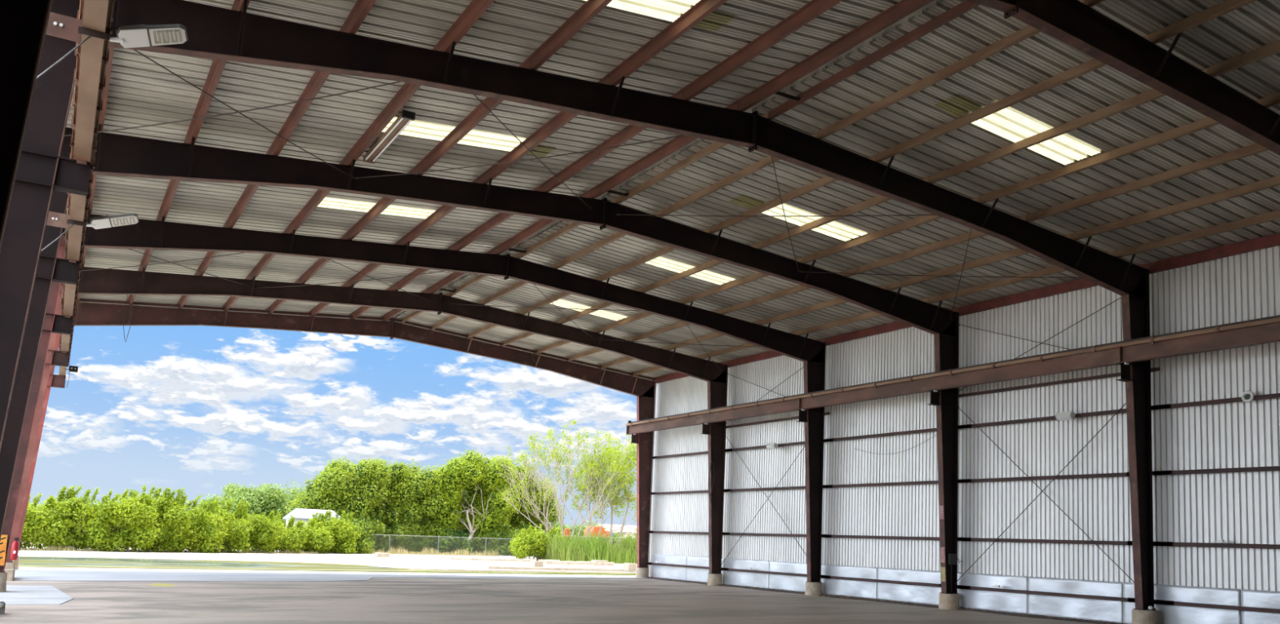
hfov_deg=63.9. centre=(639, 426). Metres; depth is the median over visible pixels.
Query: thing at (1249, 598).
sheet
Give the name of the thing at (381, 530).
leafy bush
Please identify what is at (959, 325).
rod
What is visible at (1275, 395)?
beam
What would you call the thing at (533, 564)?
concrete block
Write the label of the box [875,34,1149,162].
roof purlin
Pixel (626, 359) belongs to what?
purlin
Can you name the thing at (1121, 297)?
rod
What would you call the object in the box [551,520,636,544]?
leafy tree
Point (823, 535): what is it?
beam
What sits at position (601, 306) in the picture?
purlin
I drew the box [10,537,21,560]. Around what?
fire extinguisher
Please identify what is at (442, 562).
ground
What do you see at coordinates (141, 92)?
ceiling
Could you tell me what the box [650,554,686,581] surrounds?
sheet
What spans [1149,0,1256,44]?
purlin
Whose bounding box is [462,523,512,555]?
leafy bush
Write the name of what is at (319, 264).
purlin
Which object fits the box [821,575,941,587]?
beam
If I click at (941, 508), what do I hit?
sticker
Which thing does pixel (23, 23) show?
frame
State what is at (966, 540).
beam
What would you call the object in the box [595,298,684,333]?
purlin
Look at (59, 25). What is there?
street lamp
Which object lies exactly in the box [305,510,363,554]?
leafy bush
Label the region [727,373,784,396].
rod
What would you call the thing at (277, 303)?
purlin
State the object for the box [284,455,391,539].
leafy tree
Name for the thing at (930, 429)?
beam
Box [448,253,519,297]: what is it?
purlin
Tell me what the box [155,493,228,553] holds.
leafy bush
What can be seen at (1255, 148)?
roof purlin
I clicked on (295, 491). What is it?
leafy tree
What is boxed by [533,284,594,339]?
rod
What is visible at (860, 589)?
sheet
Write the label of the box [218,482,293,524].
leafy tree
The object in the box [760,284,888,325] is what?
purlin
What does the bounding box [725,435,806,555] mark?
rod
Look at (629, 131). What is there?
purlin
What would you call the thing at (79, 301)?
trim
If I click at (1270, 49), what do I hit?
purlin
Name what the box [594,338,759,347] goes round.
rod
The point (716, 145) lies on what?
purlin
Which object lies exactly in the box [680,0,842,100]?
purlin
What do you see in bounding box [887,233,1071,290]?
purlin
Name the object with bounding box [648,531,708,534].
beam
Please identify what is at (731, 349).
purlin
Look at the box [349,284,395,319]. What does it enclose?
purlin
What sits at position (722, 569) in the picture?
beam
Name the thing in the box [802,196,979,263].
purlin
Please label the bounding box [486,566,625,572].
kerb
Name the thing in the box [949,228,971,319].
rod
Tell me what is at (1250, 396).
ring
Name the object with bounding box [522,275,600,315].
purlin
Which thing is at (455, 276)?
purlin
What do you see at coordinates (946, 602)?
concrete pier
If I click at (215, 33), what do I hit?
frame
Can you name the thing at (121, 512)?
leafy bush
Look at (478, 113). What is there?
purlin
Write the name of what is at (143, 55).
rod
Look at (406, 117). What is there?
fluorescent fixture
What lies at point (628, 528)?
building
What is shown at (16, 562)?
concrete pier
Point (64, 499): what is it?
leafy tree
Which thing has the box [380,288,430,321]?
purlin
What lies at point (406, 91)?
purlin
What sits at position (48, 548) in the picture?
dry grass
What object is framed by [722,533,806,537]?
beam
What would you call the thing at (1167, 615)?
sheet
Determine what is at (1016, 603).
sheet
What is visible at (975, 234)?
purlin
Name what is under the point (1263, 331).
beam
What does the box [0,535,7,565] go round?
sign
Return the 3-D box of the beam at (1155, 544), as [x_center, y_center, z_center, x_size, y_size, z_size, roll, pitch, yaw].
[14.058,2.643,22.422,0.161,0.108,6.184,6,-7,-29]
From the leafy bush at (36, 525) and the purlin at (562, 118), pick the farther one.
the leafy bush at (36, 525)
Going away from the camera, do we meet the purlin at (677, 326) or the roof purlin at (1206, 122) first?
the roof purlin at (1206, 122)
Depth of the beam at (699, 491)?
43.96 m
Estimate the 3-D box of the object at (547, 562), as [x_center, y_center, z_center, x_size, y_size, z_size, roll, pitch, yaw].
[-3.721,8.569,63.869,4.317,0.281,0.350,4,-7,-16]
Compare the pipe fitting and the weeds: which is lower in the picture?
the pipe fitting
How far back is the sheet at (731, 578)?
39.56 m
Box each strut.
[439,288,455,293]
[508,248,526,253]
[607,190,628,196]
[652,360,728,383]
[728,338,826,367]
[774,91,799,101]
[825,307,959,346]
[958,263,1146,316]
[1146,232,1279,274]
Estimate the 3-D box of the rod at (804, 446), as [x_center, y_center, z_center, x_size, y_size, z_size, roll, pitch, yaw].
[4.798,2.745,38.545,0.044,5.324,6.073,6,-7,-29]
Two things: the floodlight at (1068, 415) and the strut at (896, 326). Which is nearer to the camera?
the floodlight at (1068, 415)
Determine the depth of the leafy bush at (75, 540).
57.76 m
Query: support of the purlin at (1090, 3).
attached to the frame at (23, 23)
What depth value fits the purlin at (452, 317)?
40.23 m
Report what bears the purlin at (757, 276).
attached to the frame at (116, 154)
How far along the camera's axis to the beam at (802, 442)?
39.29 m
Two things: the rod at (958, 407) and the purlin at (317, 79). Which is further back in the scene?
the rod at (958, 407)
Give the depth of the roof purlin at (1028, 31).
18.00 m
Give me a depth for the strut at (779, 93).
19.16 m
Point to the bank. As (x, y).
(396, 566)
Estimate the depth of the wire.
32.96 m
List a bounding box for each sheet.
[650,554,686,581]
[685,556,724,584]
[724,559,768,589]
[768,561,807,592]
[821,564,876,599]
[876,568,941,605]
[957,573,1027,614]
[1027,577,1122,623]
[1122,582,1240,623]
[1240,589,1279,623]
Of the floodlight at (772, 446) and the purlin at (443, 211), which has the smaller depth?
the purlin at (443, 211)
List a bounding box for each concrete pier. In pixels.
[0,573,7,592]
[4,563,15,581]
[12,556,20,569]
[635,568,648,578]
[706,573,722,586]
[804,582,822,596]
[938,593,959,610]
[1131,609,1158,623]
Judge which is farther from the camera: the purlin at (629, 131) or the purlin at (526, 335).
the purlin at (526, 335)
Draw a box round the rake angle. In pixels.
[79,298,656,380]
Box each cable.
[123,297,133,342]
[708,459,715,509]
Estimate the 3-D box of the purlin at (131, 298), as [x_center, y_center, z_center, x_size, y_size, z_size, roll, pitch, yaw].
[-16.664,-4.578,33.873,0.157,0.198,6.032,6,-7,-29]
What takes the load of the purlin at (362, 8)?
attached to the frame at (215, 33)
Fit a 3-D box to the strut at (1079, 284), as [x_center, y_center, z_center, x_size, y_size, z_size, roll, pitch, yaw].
[11.273,-3.725,28.579,0.094,0.260,6.222,6,-7,-29]
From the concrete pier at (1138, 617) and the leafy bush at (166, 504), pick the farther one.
the leafy bush at (166, 504)
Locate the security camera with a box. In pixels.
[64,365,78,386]
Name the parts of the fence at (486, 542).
rail, rail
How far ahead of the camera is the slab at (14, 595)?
22.69 m
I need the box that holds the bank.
[17,554,438,569]
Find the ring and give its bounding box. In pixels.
[1241,390,1254,403]
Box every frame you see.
[0,0,1154,610]
[0,0,1279,251]
[0,124,959,594]
[0,208,826,582]
[5,263,728,574]
[17,299,655,568]
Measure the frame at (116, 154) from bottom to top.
9.720 m
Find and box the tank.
[564,528,569,537]
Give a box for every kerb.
[413,568,635,573]
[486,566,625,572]
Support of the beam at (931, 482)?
attached to the frame at (146, 234)
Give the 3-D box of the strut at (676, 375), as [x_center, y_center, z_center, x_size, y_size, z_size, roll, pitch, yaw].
[2.118,-2.295,44.481,0.094,0.260,6.032,6,-7,-29]
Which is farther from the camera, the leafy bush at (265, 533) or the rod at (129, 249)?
the leafy bush at (265, 533)
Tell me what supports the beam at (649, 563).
attached to the frame at (87, 314)
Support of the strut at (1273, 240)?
attached to the frame at (215, 33)
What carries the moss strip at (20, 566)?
on the ground at (442, 562)
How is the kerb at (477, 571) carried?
on the ground at (442, 562)
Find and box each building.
[282,508,340,552]
[597,524,636,541]
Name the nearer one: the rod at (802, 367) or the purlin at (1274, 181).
the purlin at (1274, 181)
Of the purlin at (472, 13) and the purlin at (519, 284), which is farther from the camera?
the purlin at (519, 284)
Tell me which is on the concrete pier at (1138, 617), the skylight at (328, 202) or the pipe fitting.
the pipe fitting
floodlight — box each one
[765,443,777,449]
[1054,411,1075,422]
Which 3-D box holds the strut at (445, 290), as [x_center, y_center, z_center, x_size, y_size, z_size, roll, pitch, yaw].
[-6.741,-4.705,35.523,0.740,0.070,0.070,6,-7,-29]
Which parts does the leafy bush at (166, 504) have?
stem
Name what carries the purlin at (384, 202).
attached to the frame at (146, 234)
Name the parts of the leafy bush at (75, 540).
stem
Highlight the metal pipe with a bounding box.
[0,601,5,614]
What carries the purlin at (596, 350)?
on the frame at (101, 282)
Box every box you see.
[947,554,961,592]
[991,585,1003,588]
[1212,540,1229,543]
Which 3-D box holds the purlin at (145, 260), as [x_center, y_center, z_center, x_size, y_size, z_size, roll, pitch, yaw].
[-13.645,-5.050,28.628,0.157,0.198,6.092,6,-7,-29]
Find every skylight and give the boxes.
[317,196,435,218]
[382,116,554,156]
[550,299,627,320]
[585,0,737,31]
[645,256,735,284]
[728,194,866,241]
[933,93,1101,164]
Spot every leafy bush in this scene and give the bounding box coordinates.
[20,493,71,551]
[36,485,115,551]
[80,488,162,552]
[117,484,195,552]
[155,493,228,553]
[190,496,253,553]
[224,506,288,553]
[250,515,311,553]
[294,518,335,554]
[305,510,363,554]
[324,512,376,554]
[349,512,393,552]
[382,514,426,554]
[410,516,457,554]
[431,528,475,555]
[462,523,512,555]
[499,521,541,557]
[507,523,568,559]
[551,534,579,556]
[616,533,635,549]
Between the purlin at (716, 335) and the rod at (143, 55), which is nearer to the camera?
the rod at (143, 55)
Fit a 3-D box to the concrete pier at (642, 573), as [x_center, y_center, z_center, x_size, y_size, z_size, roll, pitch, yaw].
[0.099,6.569,45.716,0.556,0.472,0.556,6,-7,-29]
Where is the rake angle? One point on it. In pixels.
(80, 300)
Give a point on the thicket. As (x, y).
(464, 532)
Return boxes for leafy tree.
[28,498,118,528]
[130,492,226,537]
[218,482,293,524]
[276,479,316,526]
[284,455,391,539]
[354,457,449,551]
[417,448,521,553]
[463,457,567,538]
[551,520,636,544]
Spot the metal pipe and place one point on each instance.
(2, 604)
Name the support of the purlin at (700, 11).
attached to the frame at (215, 33)
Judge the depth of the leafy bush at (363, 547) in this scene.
73.66 m
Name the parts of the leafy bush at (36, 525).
stem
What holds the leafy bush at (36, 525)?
on the ground at (442, 562)
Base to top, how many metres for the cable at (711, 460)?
2.005 m
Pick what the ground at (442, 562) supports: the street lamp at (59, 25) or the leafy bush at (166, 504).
the leafy bush at (166, 504)
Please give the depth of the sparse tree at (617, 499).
84.91 m
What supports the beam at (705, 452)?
attached to the frame at (87, 314)
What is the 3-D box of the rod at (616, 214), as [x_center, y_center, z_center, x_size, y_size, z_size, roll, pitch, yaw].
[3.434,-4.994,24.180,8.450,0.513,0.044,0,-7,17]
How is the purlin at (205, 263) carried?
attached to the frame at (101, 282)
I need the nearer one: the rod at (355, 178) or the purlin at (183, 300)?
the rod at (355, 178)
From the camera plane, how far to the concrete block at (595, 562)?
64.13 m
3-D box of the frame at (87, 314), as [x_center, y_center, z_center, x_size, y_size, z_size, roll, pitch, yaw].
[-9.970,0.588,40.229,24.505,9.720,0.652,6,-7,-29]
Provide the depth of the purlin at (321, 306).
38.08 m
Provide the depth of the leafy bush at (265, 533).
65.94 m
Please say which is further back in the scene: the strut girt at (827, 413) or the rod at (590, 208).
the strut girt at (827, 413)
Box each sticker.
[939,506,943,519]
[940,547,945,563]
[941,567,945,582]
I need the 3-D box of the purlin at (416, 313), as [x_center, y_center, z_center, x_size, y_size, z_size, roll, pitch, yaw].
[-8.174,-4.419,38.747,0.157,0.198,6.032,6,-7,-29]
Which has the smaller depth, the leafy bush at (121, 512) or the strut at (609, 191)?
the strut at (609, 191)
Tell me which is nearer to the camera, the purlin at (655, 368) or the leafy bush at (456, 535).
the purlin at (655, 368)
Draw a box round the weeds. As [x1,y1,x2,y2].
[388,571,635,576]
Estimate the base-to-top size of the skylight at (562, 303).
0.316 m
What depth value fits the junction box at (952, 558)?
30.06 m
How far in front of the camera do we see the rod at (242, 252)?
28.77 m
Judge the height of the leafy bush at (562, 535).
1.988 m
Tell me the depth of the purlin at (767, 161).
23.70 m
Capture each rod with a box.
[64,81,401,136]
[81,252,242,271]
[128,248,256,288]
[133,49,354,178]
[256,271,445,288]
[328,259,431,301]
[354,134,684,179]
[449,303,638,311]
[473,94,591,209]
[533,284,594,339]
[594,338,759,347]
[616,213,936,217]
[686,323,720,370]
[719,446,804,567]
[724,367,803,425]
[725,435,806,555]
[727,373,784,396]
[771,155,799,272]
[799,271,1082,278]
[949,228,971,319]
[954,403,1125,584]
[955,297,1121,393]
[958,407,1133,582]
[959,324,1070,350]
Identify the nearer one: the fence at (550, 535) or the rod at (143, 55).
the rod at (143, 55)
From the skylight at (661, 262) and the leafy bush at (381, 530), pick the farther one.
the leafy bush at (381, 530)
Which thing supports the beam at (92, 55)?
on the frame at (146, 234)
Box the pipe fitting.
[1147,606,1158,610]
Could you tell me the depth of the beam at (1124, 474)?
27.85 m
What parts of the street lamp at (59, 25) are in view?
tie plate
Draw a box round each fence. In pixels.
[370,534,512,555]
[532,535,625,559]
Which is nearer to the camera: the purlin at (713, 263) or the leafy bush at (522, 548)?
the purlin at (713, 263)
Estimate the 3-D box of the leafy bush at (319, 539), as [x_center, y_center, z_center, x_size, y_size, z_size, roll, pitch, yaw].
[-22.770,7.512,70.104,3.830,2.533,3.161,5,-7,-25]
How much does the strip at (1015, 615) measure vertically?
0.082 m
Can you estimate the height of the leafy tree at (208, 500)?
4.757 m
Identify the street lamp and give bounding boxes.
[36,12,188,78]
[40,211,139,251]
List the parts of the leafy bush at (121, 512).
stem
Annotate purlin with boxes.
[81,247,86,266]
[87,174,97,213]
[98,46,114,131]
[127,266,142,305]
[139,213,161,271]
[158,134,190,221]
[177,270,199,308]
[186,0,239,144]
[197,220,229,275]
[222,273,251,311]
[226,146,274,228]
[238,0,250,11]
[249,226,290,279]
[266,277,302,314]
[270,22,349,155]
[288,156,347,234]
[300,233,348,284]
[308,282,349,316]
[344,0,376,34]
[345,41,443,165]
[346,166,417,239]
[347,238,403,287]
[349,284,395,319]
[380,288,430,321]
[393,244,456,291]
[400,292,450,324]
[401,176,483,245]
[415,58,530,175]
[428,248,496,293]
[429,299,484,330]
[439,0,494,53]
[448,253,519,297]
[453,184,544,250]
[465,310,523,338]
[480,75,609,184]
[481,263,556,305]
[494,191,591,254]
[499,319,561,346]
[517,197,617,258]
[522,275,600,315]
[527,0,612,70]
[533,328,598,354]
[542,90,683,192]
[554,211,659,269]
[559,287,643,324]
[564,337,632,361]
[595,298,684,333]
[597,346,668,368]
[599,227,710,281]
[606,0,727,85]
[615,111,768,204]
[629,354,702,376]
[632,309,722,341]
[642,243,757,293]
[657,131,817,217]
[667,320,760,351]
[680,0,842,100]
[682,257,803,304]
[701,330,798,359]
[708,155,875,234]
[721,271,845,315]
[756,176,928,248]
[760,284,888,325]
[796,297,928,335]
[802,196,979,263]
[844,214,1026,277]
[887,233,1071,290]
[928,250,1115,303]
[1071,175,1279,240]
[1084,0,1104,7]
[1115,209,1279,257]
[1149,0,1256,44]
[1208,40,1279,77]
[1262,92,1279,107]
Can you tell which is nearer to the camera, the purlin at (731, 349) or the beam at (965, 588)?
the beam at (965, 588)
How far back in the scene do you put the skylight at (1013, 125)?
19.79 m
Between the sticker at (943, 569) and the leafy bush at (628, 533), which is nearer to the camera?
the sticker at (943, 569)
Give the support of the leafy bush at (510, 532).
on the ground at (442, 562)
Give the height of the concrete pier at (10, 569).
0.472 m
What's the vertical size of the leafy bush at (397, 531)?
3.214 m
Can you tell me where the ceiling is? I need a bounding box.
[66,0,1279,377]
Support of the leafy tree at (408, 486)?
on the ground at (442, 562)
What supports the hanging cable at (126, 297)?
hanging from the purlin at (131, 298)
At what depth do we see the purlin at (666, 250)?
30.08 m
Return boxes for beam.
[58,0,115,377]
[625,315,1279,435]
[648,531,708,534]
[648,562,709,569]
[650,490,708,495]
[652,451,707,459]
[721,568,807,577]
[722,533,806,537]
[724,441,804,452]
[724,486,805,492]
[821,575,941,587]
[822,480,937,488]
[822,534,939,541]
[823,428,936,442]
[957,472,1128,483]
[957,537,1132,546]
[957,585,1134,603]
[958,408,1126,429]
[1151,393,1279,410]
[1152,466,1279,475]
[1153,542,1279,549]
[1154,600,1279,613]
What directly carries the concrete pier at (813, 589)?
on the floor
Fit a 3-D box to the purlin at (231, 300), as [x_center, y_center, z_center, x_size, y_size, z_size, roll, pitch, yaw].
[-13.933,-4.547,35.443,0.157,0.198,6.032,6,-7,-29]
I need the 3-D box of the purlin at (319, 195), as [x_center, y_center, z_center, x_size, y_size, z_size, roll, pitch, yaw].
[-7.861,-5.495,24.897,0.157,0.198,6.162,6,-7,-29]
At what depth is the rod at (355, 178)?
21.07 m
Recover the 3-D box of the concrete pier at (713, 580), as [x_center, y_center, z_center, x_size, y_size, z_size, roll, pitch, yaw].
[2.974,6.119,40.722,0.597,0.472,0.597,6,-7,-29]
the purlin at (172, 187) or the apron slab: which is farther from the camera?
the apron slab
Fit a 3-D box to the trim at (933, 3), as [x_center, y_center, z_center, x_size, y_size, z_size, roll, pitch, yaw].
[2.001,-6.295,20.382,0.680,0.103,48.250,6,-7,-29]
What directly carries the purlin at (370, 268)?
attached to the frame at (101, 282)
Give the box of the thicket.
[345,506,552,553]
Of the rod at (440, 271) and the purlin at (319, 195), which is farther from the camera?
the rod at (440, 271)
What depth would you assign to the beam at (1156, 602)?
23.46 m
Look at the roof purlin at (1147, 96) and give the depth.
19.50 m
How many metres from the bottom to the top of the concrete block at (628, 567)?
0.460 m
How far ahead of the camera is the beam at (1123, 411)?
28.34 m
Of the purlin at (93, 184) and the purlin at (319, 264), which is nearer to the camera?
the purlin at (93, 184)
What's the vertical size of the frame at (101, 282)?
9.720 m
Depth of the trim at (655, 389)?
46.56 m
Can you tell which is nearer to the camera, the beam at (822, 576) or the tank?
the beam at (822, 576)
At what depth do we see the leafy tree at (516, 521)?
90.76 m
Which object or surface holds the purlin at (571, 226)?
attached to the frame at (146, 234)
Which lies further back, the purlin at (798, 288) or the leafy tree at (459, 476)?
the leafy tree at (459, 476)
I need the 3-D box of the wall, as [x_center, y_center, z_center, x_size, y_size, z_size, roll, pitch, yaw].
[12.533,0.415,25.831,0.060,9.220,48.232,6,-7,-29]
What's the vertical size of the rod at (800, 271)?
0.517 m
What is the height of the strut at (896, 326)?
0.260 m
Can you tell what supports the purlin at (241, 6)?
attached to the frame at (215, 33)
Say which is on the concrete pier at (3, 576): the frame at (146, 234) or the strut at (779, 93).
the frame at (146, 234)
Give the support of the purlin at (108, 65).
on the frame at (116, 154)
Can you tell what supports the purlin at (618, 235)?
attached to the frame at (146, 234)
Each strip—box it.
[19,556,413,571]
[19,564,635,575]
[647,577,1124,623]
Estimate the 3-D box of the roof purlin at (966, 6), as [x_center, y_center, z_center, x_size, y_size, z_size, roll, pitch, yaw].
[4.071,-6.332,17.479,0.157,0.198,6.182,6,-7,-29]
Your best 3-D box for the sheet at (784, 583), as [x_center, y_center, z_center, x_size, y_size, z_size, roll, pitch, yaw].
[5.531,5.480,37.124,0.041,1.060,2.888,6,-7,-29]
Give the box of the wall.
[648,232,1279,623]
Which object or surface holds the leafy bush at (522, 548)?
on the ground at (442, 562)
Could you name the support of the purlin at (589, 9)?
attached to the frame at (215, 33)
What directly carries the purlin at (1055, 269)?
attached to the frame at (215, 33)
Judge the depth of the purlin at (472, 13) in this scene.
15.97 m
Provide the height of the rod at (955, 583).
5.324 m
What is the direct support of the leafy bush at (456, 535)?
on the ground at (442, 562)
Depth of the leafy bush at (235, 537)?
64.13 m
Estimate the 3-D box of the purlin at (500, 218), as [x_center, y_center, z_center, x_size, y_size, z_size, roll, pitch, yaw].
[-3.825,-5.448,27.217,0.157,0.198,6.162,6,-7,-29]
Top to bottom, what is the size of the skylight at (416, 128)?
0.364 m
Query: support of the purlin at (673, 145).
attached to the frame at (116, 154)
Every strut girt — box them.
[725,412,830,428]
[958,367,1159,397]
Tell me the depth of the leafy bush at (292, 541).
68.18 m
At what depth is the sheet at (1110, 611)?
26.90 m
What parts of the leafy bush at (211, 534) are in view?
stem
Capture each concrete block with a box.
[374,552,389,558]
[530,557,543,567]
[591,560,608,566]
[623,563,636,573]
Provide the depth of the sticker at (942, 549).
30.13 m
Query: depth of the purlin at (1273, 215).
23.41 m
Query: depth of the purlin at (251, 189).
24.87 m
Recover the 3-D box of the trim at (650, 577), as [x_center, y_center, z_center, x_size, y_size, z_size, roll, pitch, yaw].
[12.386,4.987,25.230,0.180,0.155,48.050,6,-7,-29]
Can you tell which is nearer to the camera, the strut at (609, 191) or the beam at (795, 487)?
the strut at (609, 191)
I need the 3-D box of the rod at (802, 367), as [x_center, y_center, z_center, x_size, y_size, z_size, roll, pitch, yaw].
[4.970,-1.330,39.011,0.044,2.123,6.066,6,-7,-29]
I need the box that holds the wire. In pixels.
[855,434,937,454]
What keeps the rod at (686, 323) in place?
attached to the frame at (146, 234)
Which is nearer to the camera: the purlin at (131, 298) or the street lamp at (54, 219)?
the street lamp at (54, 219)
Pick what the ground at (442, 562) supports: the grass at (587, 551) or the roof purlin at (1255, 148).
the grass at (587, 551)
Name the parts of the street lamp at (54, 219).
tie plate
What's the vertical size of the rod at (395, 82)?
0.517 m
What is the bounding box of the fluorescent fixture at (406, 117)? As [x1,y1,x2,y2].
[363,110,415,164]
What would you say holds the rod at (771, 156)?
attached to the frame at (116, 154)
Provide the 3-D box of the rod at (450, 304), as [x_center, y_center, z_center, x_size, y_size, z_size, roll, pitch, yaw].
[-2.702,-4.035,34.837,8.355,0.513,0.044,0,-7,17]
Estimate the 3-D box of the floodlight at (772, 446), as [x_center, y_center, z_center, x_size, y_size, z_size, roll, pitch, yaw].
[4.974,0.769,38.336,0.346,0.243,0.475,6,-7,-29]
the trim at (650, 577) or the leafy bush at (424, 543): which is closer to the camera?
the trim at (650, 577)
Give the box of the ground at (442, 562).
[17,530,636,577]
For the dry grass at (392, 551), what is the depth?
78.13 m
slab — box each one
[0,586,73,605]
[13,567,649,582]
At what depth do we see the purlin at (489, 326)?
40.98 m
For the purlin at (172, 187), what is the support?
attached to the frame at (146, 234)
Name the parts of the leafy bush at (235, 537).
stem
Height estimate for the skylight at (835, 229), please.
0.364 m
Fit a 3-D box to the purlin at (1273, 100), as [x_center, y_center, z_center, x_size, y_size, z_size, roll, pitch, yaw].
[12.201,-5.778,15.021,0.157,0.198,6.052,6,-7,-29]
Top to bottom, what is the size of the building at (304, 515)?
3.400 m
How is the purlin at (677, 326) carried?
attached to the frame at (101, 282)
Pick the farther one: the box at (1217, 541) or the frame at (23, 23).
the box at (1217, 541)
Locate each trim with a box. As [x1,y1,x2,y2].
[79,301,652,381]
[394,0,946,316]
[648,389,655,562]
[649,577,1115,623]
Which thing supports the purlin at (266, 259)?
attached to the frame at (101, 282)
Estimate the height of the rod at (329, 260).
0.513 m
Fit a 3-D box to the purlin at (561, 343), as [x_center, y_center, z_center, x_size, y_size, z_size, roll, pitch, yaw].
[-3.090,-3.389,41.581,0.157,0.198,6.032,6,-7,-29]
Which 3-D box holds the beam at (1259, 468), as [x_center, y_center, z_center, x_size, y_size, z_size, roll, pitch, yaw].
[14.130,0.935,22.617,0.161,0.108,6.184,6,-7,-29]
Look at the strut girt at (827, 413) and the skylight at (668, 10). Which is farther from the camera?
the strut girt at (827, 413)
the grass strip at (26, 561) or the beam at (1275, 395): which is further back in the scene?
the grass strip at (26, 561)
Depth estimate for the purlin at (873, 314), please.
33.99 m
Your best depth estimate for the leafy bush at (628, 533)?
73.91 m
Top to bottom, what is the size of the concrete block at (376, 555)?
0.300 m
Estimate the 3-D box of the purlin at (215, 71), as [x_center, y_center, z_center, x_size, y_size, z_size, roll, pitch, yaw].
[-7.509,-6.009,17.971,0.157,0.198,6.222,6,-7,-29]
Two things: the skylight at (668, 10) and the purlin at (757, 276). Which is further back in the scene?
the purlin at (757, 276)
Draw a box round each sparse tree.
[490,420,636,540]
[569,436,636,546]
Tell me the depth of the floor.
25.87 m
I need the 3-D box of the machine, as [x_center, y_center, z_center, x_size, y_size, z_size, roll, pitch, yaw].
[-4.131,11.969,106.556,3.900,2.950,1.900,6,-7,-29]
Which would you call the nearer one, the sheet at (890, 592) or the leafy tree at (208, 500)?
the sheet at (890, 592)
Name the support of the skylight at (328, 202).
attached to the ceiling
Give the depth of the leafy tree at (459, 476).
84.39 m
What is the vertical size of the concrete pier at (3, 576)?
0.472 m
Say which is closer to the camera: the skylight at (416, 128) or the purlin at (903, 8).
the purlin at (903, 8)
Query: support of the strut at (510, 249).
attached to the purlin at (542, 224)
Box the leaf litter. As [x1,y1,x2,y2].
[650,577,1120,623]
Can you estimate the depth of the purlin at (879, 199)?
25.21 m
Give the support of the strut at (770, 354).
attached to the frame at (101, 282)
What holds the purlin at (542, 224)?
attached to the frame at (146, 234)
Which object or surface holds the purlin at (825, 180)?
attached to the frame at (215, 33)
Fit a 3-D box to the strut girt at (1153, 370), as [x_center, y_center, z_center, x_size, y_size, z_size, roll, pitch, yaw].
[11.118,-1.140,28.257,0.080,0.080,6.790,6,-7,-29]
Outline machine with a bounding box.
[583,526,617,547]
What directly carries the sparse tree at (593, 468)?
on the ground at (442, 562)
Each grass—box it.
[18,545,318,554]
[318,546,499,556]
[538,529,636,564]
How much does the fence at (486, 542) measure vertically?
1.631 m
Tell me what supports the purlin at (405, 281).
attached to the frame at (101, 282)
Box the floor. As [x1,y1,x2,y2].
[0,578,1092,623]
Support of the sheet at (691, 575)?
attached to the wall
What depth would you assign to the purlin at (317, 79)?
19.16 m

